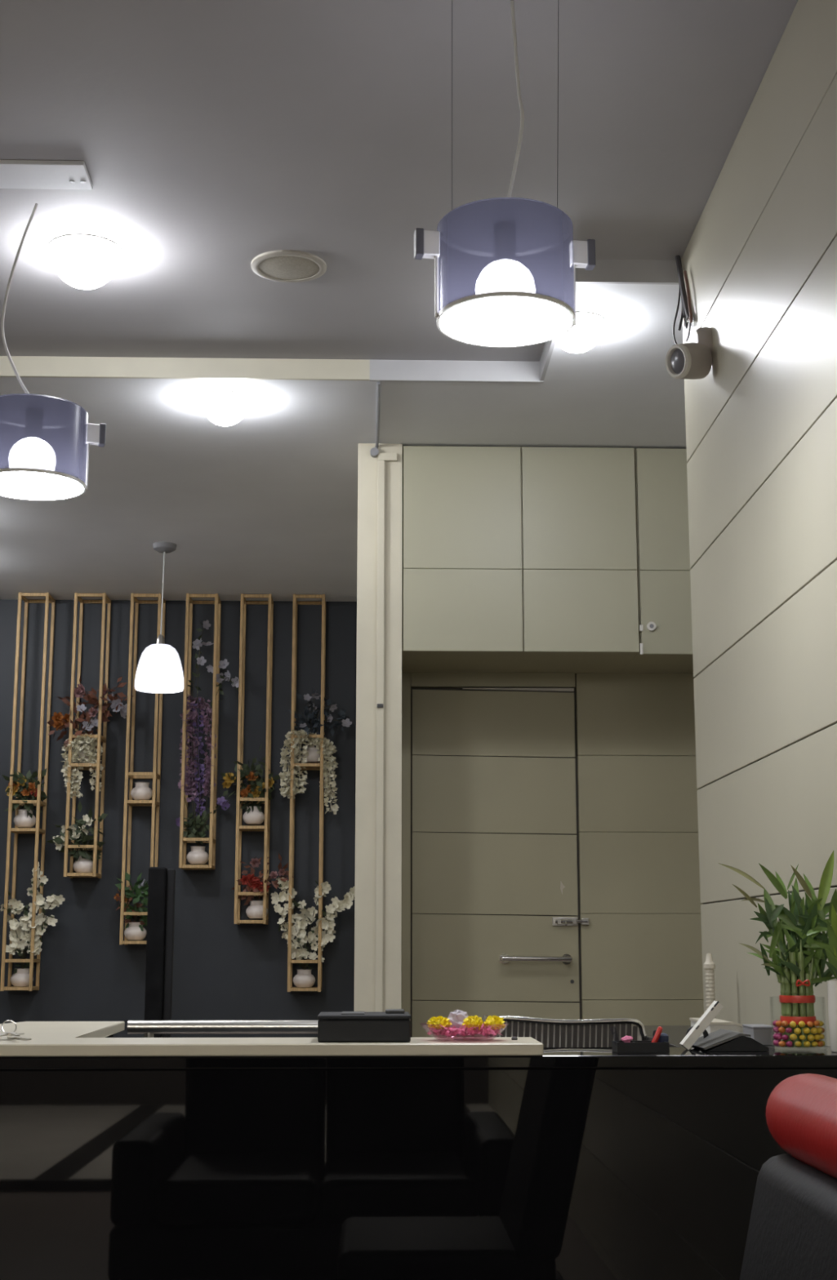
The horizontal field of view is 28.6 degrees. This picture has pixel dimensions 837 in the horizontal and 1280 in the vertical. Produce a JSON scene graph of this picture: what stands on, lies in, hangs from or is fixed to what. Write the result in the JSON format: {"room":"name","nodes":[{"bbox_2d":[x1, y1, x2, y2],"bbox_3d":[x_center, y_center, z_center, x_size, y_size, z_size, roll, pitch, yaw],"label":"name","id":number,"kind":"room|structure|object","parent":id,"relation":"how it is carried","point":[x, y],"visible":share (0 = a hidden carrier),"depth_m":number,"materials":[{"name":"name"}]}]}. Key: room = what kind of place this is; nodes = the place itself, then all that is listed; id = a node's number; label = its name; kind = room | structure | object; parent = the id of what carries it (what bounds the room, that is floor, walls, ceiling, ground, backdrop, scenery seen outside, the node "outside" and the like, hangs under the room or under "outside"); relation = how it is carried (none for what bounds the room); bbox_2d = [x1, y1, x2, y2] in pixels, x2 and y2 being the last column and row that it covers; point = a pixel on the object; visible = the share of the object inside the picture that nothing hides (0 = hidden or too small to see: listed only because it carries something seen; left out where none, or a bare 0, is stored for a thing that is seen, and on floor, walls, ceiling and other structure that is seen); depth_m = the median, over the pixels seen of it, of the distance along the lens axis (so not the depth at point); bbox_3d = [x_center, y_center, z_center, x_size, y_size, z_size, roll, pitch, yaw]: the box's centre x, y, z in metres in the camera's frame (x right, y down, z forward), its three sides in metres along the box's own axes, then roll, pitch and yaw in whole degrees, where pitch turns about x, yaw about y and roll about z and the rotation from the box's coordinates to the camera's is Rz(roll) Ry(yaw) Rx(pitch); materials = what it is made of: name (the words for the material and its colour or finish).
{"room":"reception area","nodes":[
{"label":"reception area","id":0,"kind":"room"},
{"bbox_2d":[0,599,356,1037],"bbox_3d":[-1.849,1.268,8.675,3.409,3.003,0.100,0,-11,-2],"label":"wall","id":1,"kind":"structure","parent":0,"point":[224,970],"depth_m":8.70,"materials":[{"name":"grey paint"}]},
{"bbox_2d":[0,592,55,991],"bbox_3d":[-2.046,0.783,8.611,0.161,2.072,0.187,0,-11,-2],"label":"frame","id":2,"kind":"object","parent":1,"relation":"attached to","point":[21,596],"visible":0.96,"depth_m":8.60,"materials":[{"name":"brown wood"}]},
{"bbox_2d":[1,768,47,827],"bbox_3d":[-2.053,0.826,8.575,0.238,0.301,0.220,0,-11,-2],"label":"potted flower","id":3,"kind":"object","parent":2,"relation":"on","point":[25,818],"visible":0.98,"depth_m":8.54,"materials":[{"name":"orange plant"}]},
{"bbox_2d":[0,862,65,986],"bbox_3d":[-1.984,1.456,8.417,0.279,0.632,0.193,-6,-12,27],"label":"potted flower","id":4,"kind":"object","parent":2,"relation":"on","point":[21,930],"visible":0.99,"depth_m":8.41,"materials":[{"name":"beige plant"}]},
{"bbox_2d":[63,592,111,878],"bbox_3d":[-1.747,0.501,8.673,0.165,1.496,0.187,0,-11,-2],"label":"frame","id":5,"kind":"object","parent":1,"relation":"attached to","point":[95,847],"visible":0.87,"depth_m":8.64,"materials":[{"name":"brown wood"}]},
{"bbox_2d":[46,800,108,872],"bbox_3d":[-1.780,1.020,8.523,0.299,0.372,0.228,4,-11,-20],"label":"potted flower","id":6,"kind":"object","parent":5,"relation":"on","point":[83,863],"visible":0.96,"depth_m":8.51,"materials":[{"name":"beige plant"}]},
{"bbox_2d":[47,675,133,798],"bbox_3d":[-1.724,0.511,8.630,0.447,0.651,0.238,0,-11,-2],"label":"potted flower","id":7,"kind":"object","parent":5,"relation":"on","point":[82,752],"visible":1,"depth_m":8.61,"materials":[{"name":"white plant"}]},
{"bbox_2d":[119,593,165,944],"bbox_3d":[-1.452,0.672,8.649,0.162,1.840,0.187,0,-11,-2],"label":"frame","id":8,"kind":"object","parent":1,"relation":"attached to","point":[131,775],"visible":0.77,"depth_m":8.65,"materials":[{"name":"brown wood"}]},
{"bbox_2d":[113,871,148,940],"bbox_3d":[-1.457,1.372,8.478,0.229,0.351,0.199,0,-11,-2],"label":"potted flower","id":9,"kind":"object","parent":8,"relation":"on","point":[135,931],"visible":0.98,"depth_m":8.46,"materials":[{"name":"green plant"}]},
{"bbox_2d":[130,782,152,799],"bbox_3d":[-1.455,0.797,8.627,0.116,0.090,0.116,0,-11,-2],"label":"pot","id":10,"kind":"object","parent":8,"relation":"on","point":[141,791],"visible":0.94,"depth_m":8.59,"materials":[{"name":"ceramic"}]},
{"bbox_2d":[178,593,221,869],"bbox_3d":[-1.155,0.482,8.694,0.169,1.450,0.187,0,-11,-2],"label":"frame","id":11,"kind":"object","parent":1,"relation":"attached to","point":[211,840],"visible":0.99,"depth_m":8.66,"materials":[{"name":"brown wood"}]},
{"bbox_2d":[175,619,239,864],"bbox_3d":[-1.102,0.524,8.615,0.296,1.287,0.196,-6,-12,28],"label":"potted flower","id":12,"kind":"object","parent":11,"relation":"on","point":[197,855],"visible":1,"depth_m":8.59,"materials":[{"name":"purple plant"}]},
{"bbox_2d":[233,593,273,924],"bbox_3d":[-0.868,0.624,8.676,0.164,1.735,0.187,0,-11,-2],"label":"frame","id":13,"kind":"object","parent":1,"relation":"attached to","point":[239,828],"visible":0.94,"depth_m":8.64,"materials":[{"name":"brown wood"}]},
{"bbox_2d":[219,743,279,824],"bbox_3d":[-0.881,0.758,8.614,0.338,0.414,0.228,0,-11,-2],"label":"potted flower","id":14,"kind":"object","parent":13,"relation":"on","point":[253,815],"visible":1,"depth_m":8.58,"materials":[{"name":"yellow plant"}]},
{"bbox_2d":[231,853,293,918],"bbox_3d":[-0.809,1.274,8.511,0.317,0.336,0.187,-3,-11,14],"label":"potted flower","id":15,"kind":"object","parent":13,"relation":"on","point":[253,883],"visible":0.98,"depth_m":8.49,"materials":[{"name":"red plant"}]},
{"bbox_2d":[287,594,325,991],"bbox_3d":[-0.587,0.793,8.652,0.171,2.077,0.187,0,-11,-2],"label":"frame","id":16,"kind":"object","parent":1,"relation":"attached to","point":[318,766],"visible":0.88,"depth_m":8.59,"materials":[{"name":"brown wood"}]},
{"bbox_2d":[271,876,355,987],"bbox_3d":[-0.539,1.512,8.486,0.458,0.559,0.187,0,-11,-2],"label":"potted flower","id":17,"kind":"object","parent":16,"relation":"on","point":[304,978],"visible":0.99,"depth_m":8.45,"materials":[{"name":"beige plant"}]},
{"bbox_2d":[278,687,354,814],"bbox_3d":[-0.534,0.582,8.645,0.396,0.676,0.215,0,-11,-2],"label":"potted flower","id":18,"kind":"object","parent":16,"relation":"on","point":[310,753],"visible":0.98,"depth_m":8.62,"materials":[{"name":"grey plant"}]},
{"bbox_2d":[0,283,685,601],"bbox_3d":[-1.065,-0.690,6.832,4.850,0.167,4.488,0,-11,-2],"label":"ceiling","id":19,"kind":"structure","parent":0,"point":[265,502],"depth_m":6.21,"materials":[{"name":"paint"}]},
{"bbox_2d":[134,542,183,693],"bbox_3d":[-1.194,-0.109,7.619,0.226,0.686,0.226,0,-11,-2],"label":"pendant lamp","id":20,"kind":"object","parent":19,"relation":"hanging from","point":[159,668],"visible":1,"depth_m":7.51,"materials":[{"name":"white glass"}]},
{"bbox_2d":[0,355,369,380],"bbox_3d":[-1.805,-0.906,5.405,3.287,0.069,0.012,0,-11,-2],"label":"ceiling beam","id":21,"kind":"structure","parent":19,"relation":"attached to","point":[25,366],"depth_m":5.43,"materials":[{"name":"beige paint"}]},
{"bbox_2d":[200,391,249,426],"bbox_3d":[-0.665,-0.783,5.630,0.170,0.094,0.170,0,-11,-2],"label":"recessed light","id":22,"kind":"object","parent":19,"relation":"in","point":[223,408],"visible":1,"depth_m":5.58,"materials":[{"name":"white plastic"}]},
{"bbox_2d":[369,360,543,382],"bbox_3d":[0.127,-0.894,5.460,0.578,0.071,0.012,0,-11,-2],"label":"ceiling beam","id":23,"kind":"structure","parent":19,"relation":"attached to","point":[411,371],"depth_m":5.46,"materials":[{"name":"grey paint"}]},
{"bbox_2d":[539,339,555,381],"bbox_3d":[0.422,-0.970,5.060,0.012,0.069,0.818,0,-11,-2],"label":"trim","id":24,"kind":"structure","parent":19,"relation":"attached to","point":[548,346],"depth_m":5.30,"materials":[{"name":"grey paint"}]},
{"bbox_2d":[553,311,604,353],"bbox_3d":[0.477,-0.913,4.937,0.170,0.094,0.170,0,-11,-2],"label":"recessed light","id":25,"kind":"object","parent":19,"relation":"in","point":[588,330],"visible":0.74,"depth_m":4.89,"materials":[{"name":"white plastic"}]},
{"bbox_2d":[354,443,402,1011],"bbox_3d":[-0.185,1.004,7.267,0.165,3.003,2.860,0,-11,-2],"label":"wall","id":26,"kind":"structure","parent":0,"point":[366,555],"depth_m":5.94,"materials":[{"name":"beige paint"}]},
{"bbox_2d":[369,381,397,1011],"bbox_3d":[-0.120,0.667,5.526,0.101,2.983,0.692,0,-11,-2],"label":"pipe","id":27,"kind":"object","parent":26,"relation":"attached to","point":[381,457],"visible":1,"depth_m":5.92,"materials":[{"name":"white metal"}]},
{"bbox_2d":[0,0,797,361],"bbox_3d":[-0.854,-2.071,-0.355,4.850,0.100,11.790,0,-11,-2],"label":"ceiling","id":28,"kind":"structure","parent":0,"point":[211,137],"depth_m":3.96,"materials":[{"name":"grey paint"}]},
{"bbox_2d":[0,160,106,500],"bbox_3d":[-0.982,-0.769,4.183,0.354,0.788,0.380,0,-11,-2],"label":"pendant lamp","id":29,"kind":"object","parent":28,"relation":"hanging from","point":[45,440],"visible":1,"depth_m":4.09,"materials":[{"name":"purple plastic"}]},
{"bbox_2d":[0,471,83,500],"bbox_3d":[-0.984,-0.381,4.165,0.262,0.019,0.262,0,-11,-2],"label":"diffuser","id":30,"kind":"object","parent":29,"relation":"attached to","point":[28,486],"depth_m":4.12,"materials":[{"name":"white plastic"}]},
{"bbox_2d":[48,233,122,288],"bbox_3d":[-0.931,-1.039,4.579,0.202,0.112,0.202,0,-11,-2],"label":"recessed light","id":31,"kind":"object","parent":28,"relation":"in","point":[83,261],"visible":1,"depth_m":4.52,"materials":[{"name":"white plastic"}]},
{"bbox_2d":[250,249,326,282],"bbox_3d":[-0.371,-1.068,4.699,0.216,0.011,0.216,0,-11,-2],"label":"ceiling speaker","id":32,"kind":"object","parent":28,"relation":"attached to","point":[280,265],"visible":1,"depth_m":4.68},
{"bbox_2d":[257,255,319,279],"bbox_3d":[-0.371,-1.065,4.698,0.176,0.005,0.176,0,-11,-2],"label":"grille","id":33,"kind":"object","parent":32,"relation":"attached to","point":[269,267],"depth_m":4.69,"materials":[{"name":"beige metal"}]},
{"bbox_2d":[413,0,595,347],"bbox_3d":[0.171,-0.966,3.289,0.273,0.731,0.276,-8,-13,36],"label":"pendant lamp","id":34,"kind":"object","parent":28,"relation":"hanging from","point":[504,268],"visible":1,"depth_m":3.15,"materials":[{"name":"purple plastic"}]},
{"bbox_2d":[439,296,572,346],"bbox_3d":[0.172,-0.615,3.225,0.262,0.019,0.262,0,-11,-2],"label":"diffuser","id":35,"kind":"object","parent":34,"relation":"attached to","point":[490,321],"depth_m":3.18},
{"bbox_2d":[672,255,692,344],"bbox_3d":[0.719,-0.929,4.518,0.046,0.373,0.198,0,-11,-2],"label":"cable bundle","id":36,"kind":"object","parent":28,"relation":"hanging from","point":[686,311],"visible":0.95,"depth_m":4.51,"materials":[{"name":"black plastic"}]},
{"bbox_2d":[400,671,703,1037],"bbox_3d":[0.642,0.855,6.471,1.441,3.003,0.206,0,-11,-2],"label":"wall","id":37,"kind":"structure","parent":0,"point":[640,947],"depth_m":6.38,"materials":[{"name":"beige laminate"}]},
{"bbox_2d":[411,688,588,1037],"bbox_3d":[0.316,1.250,6.273,0.679,2.165,0.088,0,-11,-2],"label":"door","id":38,"kind":"structure","parent":37,"relation":"in","point":[495,921],"depth_m":6.37,"materials":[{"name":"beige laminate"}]},
{"bbox_2d":[401,445,639,674],"bbox_3d":[0.367,-0.296,6.341,0.873,0.786,0.530,0,-11,-2],"label":"upper cabinet","id":39,"kind":"object","parent":37,"relation":"attached to","point":[515,559],"visible":1,"depth_m":6.08,"materials":[{"name":"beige laminate"}]},
{"bbox_2d":[619,448,693,673],"bbox_3d":[1.087,-0.288,6.357,0.566,0.795,0.538,0,-11,-2],"label":"upper cabinet","id":40,"kind":"object","parent":37,"relation":"attached to","point":[661,503],"visible":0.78,"depth_m":6.11,"materials":[{"name":"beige laminate"}]},
{"bbox_2d":[680,0,836,1046],"bbox_3d":[1.242,-0.578,-0.995,0.680,3.070,10.960,0,-11,-2],"label":"wall","id":41,"kind":"structure","parent":0,"point":[759,259],"depth_m":3.62,"materials":[{"name":"beige paint"}]},
{"bbox_2d":[575,258,679,284],"bbox_3d":[0.926,-1.044,4.667,0.996,0.069,0.012,0,-11,-2],"label":"trim","id":42,"kind":"structure","parent":41,"relation":"attached to","point":[606,271],"depth_m":4.65,"materials":[{"name":"grey paint"}]},
{"bbox_2d":[665,326,712,379],"bbox_3d":[0.711,-0.740,4.234,0.139,0.152,0.094,6,-12,-31],"label":"camera","id":43,"kind":"object","parent":41,"relation":"attached to","point":[688,361],"visible":1,"depth_m":4.20,"materials":[{"name":"grey plastic"}]},
{"bbox_3d":[-0.967,1.765,2.903,4.850,0.100,11.310,0,-11,-2],"label":"floor","id":44,"kind":"structure","parent":0,"visible":0},
{"bbox_2d":[143,866,175,1037],"bbox_3d":[-0.721,1.302,4.417,0.248,1.368,0.240,0,-11,-2],"label":"post","id":45,"kind":"object","parent":44,"relation":"on","point":[162,880],"visible":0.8,"depth_m":4.49,"materials":[{"name":"black metal"}]},
{"bbox_2d":[127,1020,318,1037],"bbox_3d":[-0.408,1.322,3.506,0.454,0.992,0.029,0,-11,-2],"label":"steel rail","id":46,"kind":"object","parent":44,"relation":"on","point":[148,1028],"visible":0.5,"depth_m":3.58,"materials":[{"name":"silver metal"}]},
{"bbox_2d":[0,1025,836,1279],"bbox_3d":[-1.115,1.266,3.242,3.768,1.006,1.099,0,-11,-2],"label":"reception desk","id":47,"kind":"object","parent":44,"relation":"on","point":[561,1163],"depth_m":2.79,"materials":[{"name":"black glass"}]},
{"bbox_2d":[0,1021,543,1056],"bbox_3d":[-1.386,0.778,3.212,3.179,0.020,0.883,0,-11,-2],"label":"countertop","id":48,"kind":"structure","parent":47,"relation":"on","point":[49,1038],"depth_m":2.82,"materials":[{"name":"white stone"}]},
{"bbox_2d":[0,1020,31,1039],"bbox_3d":[-0.739,0.717,3.007,0.065,0.026,0.316,2,-11,-11],"label":"bunch","id":49,"kind":"object","parent":48,"relation":"on","point":[14,1034],"visible":1,"depth_m":2.95,"materials":[{"name":"metal"}]},
{"bbox_2d":[317,1008,410,1042],"bbox_3d":[-0.097,0.688,2.929,0.163,0.052,0.157,0,-11,-2],"label":"box","id":50,"kind":"object","parent":48,"relation":"on","point":[390,1025],"visible":1,"depth_m":2.85,"materials":[{"name":"plastic"}]},
{"bbox_3d":[0.083,0.698,2.925,0.160,0.029,0.152,0,-11,-2],"label":"glass dish","id":51,"kind":"object","parent":48,"relation":"on","visible":0},
{"bbox_2d":[426,1015,452,1029],"bbox_3d":[0.038,0.679,2.911,0.042,0.024,0.042,10,-15,-43],"label":"marigold","id":52,"kind":"object","parent":51,"relation":"in","point":[435,1022],"visible":1,"depth_m":2.90,"materials":[{"name":"yellow plant"}]},
{"bbox_2d":[447,1009,468,1036],"bbox_3d":[0.074,0.690,2.956,0.041,0.048,0.037,-6,-12,30],"label":"wrap","id":53,"kind":"object","parent":51,"relation":"in","point":[456,1017],"visible":0.48,"depth_m":2.95,"materials":[{"name":"white"}]},
{"bbox_2d":[426,1022,502,1036],"bbox_3d":[0.083,0.694,2.925,0.135,0.025,0.130,0,-11,-2],"label":"pink petals","id":54,"kind":"object","parent":51,"relation":"in","point":[448,1031],"visible":0.88,"depth_m":2.89,"materials":[{"name":"pink plant"}]},
{"bbox_2d":[462,1015,484,1031],"bbox_3d":[0.097,0.678,2.899,0.037,0.029,0.038,-10,-14,42],"label":"marigold","id":55,"kind":"object","parent":51,"relation":"in","point":[470,1021],"visible":0.97,"depth_m":2.89,"materials":[{"name":"yellow plant"}]},
{"bbox_2d":[484,1015,505,1029],"bbox_3d":[0.135,0.681,2.915,0.041,0.026,0.041,0,-11,-2],"label":"marigold","id":56,"kind":"object","parent":51,"relation":"in","point":[495,1021],"visible":0.97,"depth_m":2.91,"materials":[{"name":"yellow plant"}]},
{"bbox_2d":[611,1040,669,1053],"bbox_3d":[0.395,0.724,2.917,0.092,0.018,0.065,0,-11,-2],"label":"tray","id":57,"kind":"object","parent":47,"relation":"on","point":[618,1046],"visible":1,"depth_m":2.88,"materials":[{"name":"black plastic"}]},
{"bbox_2d":[621,1035,632,1042],"bbox_3d":[0.371,0.715,2.920,0.021,0.021,0.020,0,-11,-2],"label":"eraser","id":58,"kind":"object","parent":57,"relation":"in","point":[626,1038],"visible":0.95,"depth_m":2.92,"materials":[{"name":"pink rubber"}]},
{"bbox_2d":[651,1026,662,1042],"bbox_3d":[0.423,0.709,2.921,0.026,0.041,0.009,3,-11,-15],"label":"ballpoint pen","id":59,"kind":"object","parent":57,"relation":"in","point":[659,1030],"visible":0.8,"depth_m":2.92,"materials":[{"name":"red plastic"}]},
{"bbox_2d":[657,1032,668,1042],"bbox_3d":[0.438,0.714,2.933,0.020,0.023,0.020,0,-11,-2],"label":"stamp","id":60,"kind":"object","parent":57,"relation":"in","point":[664,1037],"visible":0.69,"depth_m":2.92,"materials":[{"name":"blue plastic"}]},
{"bbox_2d":[679,1000,723,1049],"bbox_3d":[0.516,0.702,2.992,0.078,0.087,0.032,0,-11,-2],"label":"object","id":61,"kind":"object","parent":47,"relation":"on","point":[715,1007],"visible":1,"depth_m":2.98,"materials":[{"name":"plastic"}]},
{"bbox_2d":[703,953,715,1018],"bbox_3d":[0.691,0.828,3.885,0.028,0.169,0.028,0,-11,-2],"label":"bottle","id":62,"kind":"object","parent":47,"relation":"on","point":[708,964],"visible":0.59,"depth_m":3.88,"materials":[{"name":"beige plastic"}]},
{"bbox_2d":[688,1017,742,1037],"bbox_3d":[0.622,0.795,3.350,0.098,0.037,0.206,0,-11,-2],"label":"box","id":63,"kind":"object","parent":47,"relation":"on","point":[716,1024],"visible":0.46,"depth_m":3.25,"materials":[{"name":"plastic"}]},
{"bbox_2d":[692,1028,768,1051],"bbox_3d":[0.565,0.735,3.014,0.119,0.031,0.166,0,-11,-2],"label":"desk phone","id":64,"kind":"object","parent":47,"relation":"on","point":[720,1040],"visible":0.92,"depth_m":2.94,"materials":[{"name":"black plastic"}]},
{"bbox_2d":[742,1024,773,1044],"bbox_3d":[0.655,0.760,3.159,0.042,0.035,0.092,0,-11,-2],"label":"box","id":65,"kind":"object","parent":47,"relation":"on","point":[762,1033],"visible":0.72,"depth_m":3.12,"materials":[{"name":"plastic"}]},
{"bbox_2d":[814,904,836,1052],"bbox_3d":[0.747,0.598,2.943,0.080,0.274,0.054,0,-11,-2],"label":"leafy plant","id":66,"kind":"object","parent":47,"relation":"on","point":[831,949],"visible":1,"depth_m":2.93,"materials":[{"name":"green plant"}]},
{"bbox_3d":[0.695,0.701,3.004,0.100,0.094,0.100,0,-11,-2],"label":"glass vase","id":67,"kind":"object","parent":47,"relation":"on","visible":0},
{"bbox_2d":[772,1020,777,1026],"bbox_3d":[0.655,0.703,3.006,0.013,0.011,0.013,-8,-13,38],"label":"pebble","id":68,"kind":"object","parent":67,"relation":"in","point":[774,1021],"visible":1,"depth_m":3.00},
{"bbox_2d":[773,1026,778,1032],"bbox_3d":[0.655,0.712,2.996,0.012,0.011,0.012,7,-13,-34],"label":"pebble","id":69,"kind":"object","parent":67,"relation":"in","point":[775,1029],"visible":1,"depth_m":2.99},
{"bbox_2d":[717,850,836,1047],"bbox_3d":[0.680,0.567,3.029,0.244,0.356,0.099,2,-11,-8],"label":"bamboo","id":70,"kind":"object","parent":67,"relation":"in","point":[798,966],"visible":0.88,"depth_m":3.02,"materials":[{"name":"green plant"}]},
{"bbox_2d":[774,1040,780,1046],"bbox_3d":[0.655,0.736,2.992,0.013,0.012,0.012,8,-13,-35],"label":"pebble","id":71,"kind":"object","parent":67,"relation":"in","point":[776,1042],"visible":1,"depth_m":2.99,"materials":[{"name":"purple stone"}]},
{"bbox_2d":[775,1021,782,1026],"bbox_3d":[0.657,0.700,2.991,0.012,0.011,0.012,2,-11,-9],"label":"pebble","id":72,"kind":"object","parent":67,"relation":"in","point":[778,1024],"visible":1,"depth_m":2.99,"materials":[{"name":"orange stone"}]},
{"bbox_2d":[775,1034,782,1039],"bbox_3d":[0.657,0.723,2.986,0.014,0.011,0.013,-4,-11,21],"label":"pebble","id":73,"kind":"object","parent":67,"relation":"in","point":[779,1037],"visible":1,"depth_m":2.98,"materials":[{"name":"purple stone"}]},
{"bbox_2d":[777,1026,785,1033],"bbox_3d":[0.660,0.709,2.982,0.012,0.011,0.012,-6,-12,30],"label":"pebble","id":74,"kind":"object","parent":67,"relation":"in","point":[781,1029],"visible":1,"depth_m":2.98,"materials":[{"name":"orange stone"}]},
{"bbox_2d":[777,1040,786,1047],"bbox_3d":[0.660,0.734,2.977,0.013,0.011,0.013,1,-11,-4],"label":"pebble","id":75,"kind":"object","parent":67,"relation":"in","point":[781,1043],"visible":1,"depth_m":2.97,"materials":[{"name":"orange stone"}]},
{"bbox_2d":[781,1020,787,1026],"bbox_3d":[0.665,0.697,2.977,0.013,0.011,0.012,-1,-11,8],"label":"pebble","id":76,"kind":"object","parent":67,"relation":"in","point":[784,1024],"visible":1,"depth_m":2.97,"materials":[{"name":"orange stone"}]},
{"bbox_2d":[782,1034,788,1039],"bbox_3d":[0.665,0.721,2.973,0.012,0.010,0.012,-9,-14,41],"label":"pebble","id":77,"kind":"object","parent":67,"relation":"in","point":[784,1037],"visible":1,"depth_m":2.97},
{"bbox_2d":[785,1027,791,1033],"bbox_3d":[0.671,0.707,2.970,0.012,0.010,0.012,9,-14,-39],"label":"pebble","id":78,"kind":"object","parent":67,"relation":"in","point":[788,1030],"visible":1,"depth_m":2.97,"materials":[{"name":"purple stone"}]},
{"bbox_2d":[786,1040,792,1047],"bbox_3d":[0.671,0.731,2.966,0.012,0.011,0.012,-4,-11,21],"label":"pebble","id":79,"kind":"object","parent":67,"relation":"in","point":[788,1043],"visible":1,"depth_m":2.96,"materials":[{"name":"purple stone"}]},
{"bbox_2d":[789,1021,795,1027],"bbox_3d":[0.678,0.696,2.968,0.012,0.012,0.012,-8,-13,38],"label":"pebble","id":80,"kind":"object","parent":67,"relation":"in","point":[792,1024],"visible":1,"depth_m":2.96,"materials":[{"name":"yellow stone"}]},
{"bbox_2d":[789,1033,796,1040],"bbox_3d":[0.677,0.718,2.964,0.013,0.012,0.013,1,-11,-5],"label":"pebble","id":81,"kind":"object","parent":67,"relation":"in","point":[793,1037],"visible":1,"depth_m":2.96,"materials":[{"name":"yellow stone"}]},
{"bbox_2d":[793,1027,800,1034],"bbox_3d":[0.685,0.707,2.963,0.013,0.012,0.013,-8,-13,37],"label":"pebble","id":82,"kind":"object","parent":67,"relation":"in","point":[797,1031],"visible":1,"depth_m":2.96,"materials":[{"name":"yellow stone"}]},
{"bbox_2d":[794,1040,801,1046],"bbox_3d":[0.685,0.729,2.959,0.012,0.010,0.012,8,-13,-36],"label":"pebble","id":83,"kind":"object","parent":67,"relation":"in","point":[797,1043],"visible":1,"depth_m":2.96,"materials":[{"name":"yellow stone"}]},
{"bbox_2d":[798,1021,804,1027],"bbox_3d":[0.693,0.694,2.964,0.012,0.011,0.012,-1,-11,4],"label":"pebble","id":84,"kind":"object","parent":67,"relation":"in","point":[801,1024],"visible":1,"depth_m":2.96,"materials":[{"name":"yellow stone"}]},
{"bbox_2d":[799,1035,805,1039],"bbox_3d":[0.693,0.717,2.960,0.012,0.010,0.011,2,-11,-10],"label":"pebble","id":85,"kind":"object","parent":67,"relation":"in","point":[801,1037],"visible":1,"depth_m":2.96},
{"bbox_2d":[802,1027,809,1033],"bbox_3d":[0.701,0.706,2.962,0.013,0.011,0.013,5,-12,-23],"label":"pebble","id":86,"kind":"object","parent":67,"relation":"in","point":[806,1030],"visible":1,"depth_m":2.96,"materials":[{"name":"yellow stone"}]},
{"bbox_2d":[803,1040,810,1047],"bbox_3d":[0.701,0.729,2.958,0.012,0.012,0.013,-3,-11,16],"label":"pebble","id":87,"kind":"object","parent":67,"relation":"in","point":[806,1043],"visible":1,"depth_m":2.95,"materials":[{"name":"yellow stone"}]},
{"bbox_2d":[806,1021,813,1026],"bbox_3d":[0.708,0.695,2.966,0.012,0.011,0.012,9,-14,-40],"label":"pebble","id":88,"kind":"object","parent":67,"relation":"in","point":[809,1024],"visible":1,"depth_m":2.96,"materials":[{"name":"orange stone"}]},
{"bbox_2d":[807,1034,814,1041],"bbox_3d":[0.708,0.719,2.962,0.013,0.012,0.013,7,-12,-32],"label":"pebble","id":89,"kind":"object","parent":67,"relation":"in","point":[811,1037],"visible":1,"depth_m":2.96,"materials":[{"name":"yellow stone"}]},
{"bbox_2d":[809,1027,817,1034],"bbox_3d":[0.715,0.707,2.967,0.012,0.012,0.013,1,-11,-7],"label":"pebble","id":90,"kind":"object","parent":67,"relation":"in","point":[813,1030],"visible":1,"depth_m":2.96,"materials":[{"name":"yellow stone"}]},
{"bbox_2d":[811,1040,817,1046],"bbox_3d":[0.716,0.730,2.962,0.012,0.010,0.012,-5,-12,24],"label":"pebble","id":91,"kind":"object","parent":67,"relation":"in","point":[814,1043],"visible":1,"depth_m":2.96,"materials":[{"name":"yellow stone"}]},
{"bbox_2d":[813,1020,819,1026],"bbox_3d":[0.722,0.696,2.974,0.012,0.010,0.012,8,-14,-38],"label":"pebble","id":92,"kind":"object","parent":67,"relation":"in","point":[815,1023],"visible":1,"depth_m":2.97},
{"bbox_2d":[813,1034,820,1040],"bbox_3d":[0.722,0.720,2.969,0.013,0.011,0.012,2,-11,-9],"label":"pebble","id":93,"kind":"object","parent":67,"relation":"in","point":[817,1037],"visible":1,"depth_m":2.96,"materials":[{"name":"yellow stone"}]},
{"bbox_2d":[816,1026,822,1034],"bbox_3d":[0.727,0.709,2.977,0.013,0.012,0.013,8,-13,-36],"label":"pebble","id":94,"kind":"object","parent":67,"relation":"in","point":[820,1030],"visible":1,"depth_m":2.97,"materials":[{"name":"stone"}]},
{"bbox_2d":[817,1040,822,1047],"bbox_3d":[0.727,0.732,2.973,0.013,0.010,0.013,-1,-11,3],"label":"pebble","id":95,"kind":"object","parent":67,"relation":"in","point":[820,1043],"visible":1,"depth_m":2.97,"materials":[{"name":"orange stone"}]},
{"bbox_2d":[483,1014,646,1047],"bbox_3d":[0.319,1.254,3.187,0.430,1.009,0.445,0,-11,-2],"label":"striped chair","id":96,"kind":"object","parent":44,"relation":"on","point":[551,1033],"visible":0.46,"depth_m":3.47,"materials":[{"name":"silver metal"}]},
{"bbox_2d":[739,1073,836,1279],"bbox_3d":[0.185,0.935,1.494,0.608,1.013,0.580,0,-11,-2],"label":"lounge chair","id":97,"kind":"object","parent":44,"relation":"on","point":[792,1234],"visible":1,"depth_m":1.67,"materials":[{"name":"black leather"}]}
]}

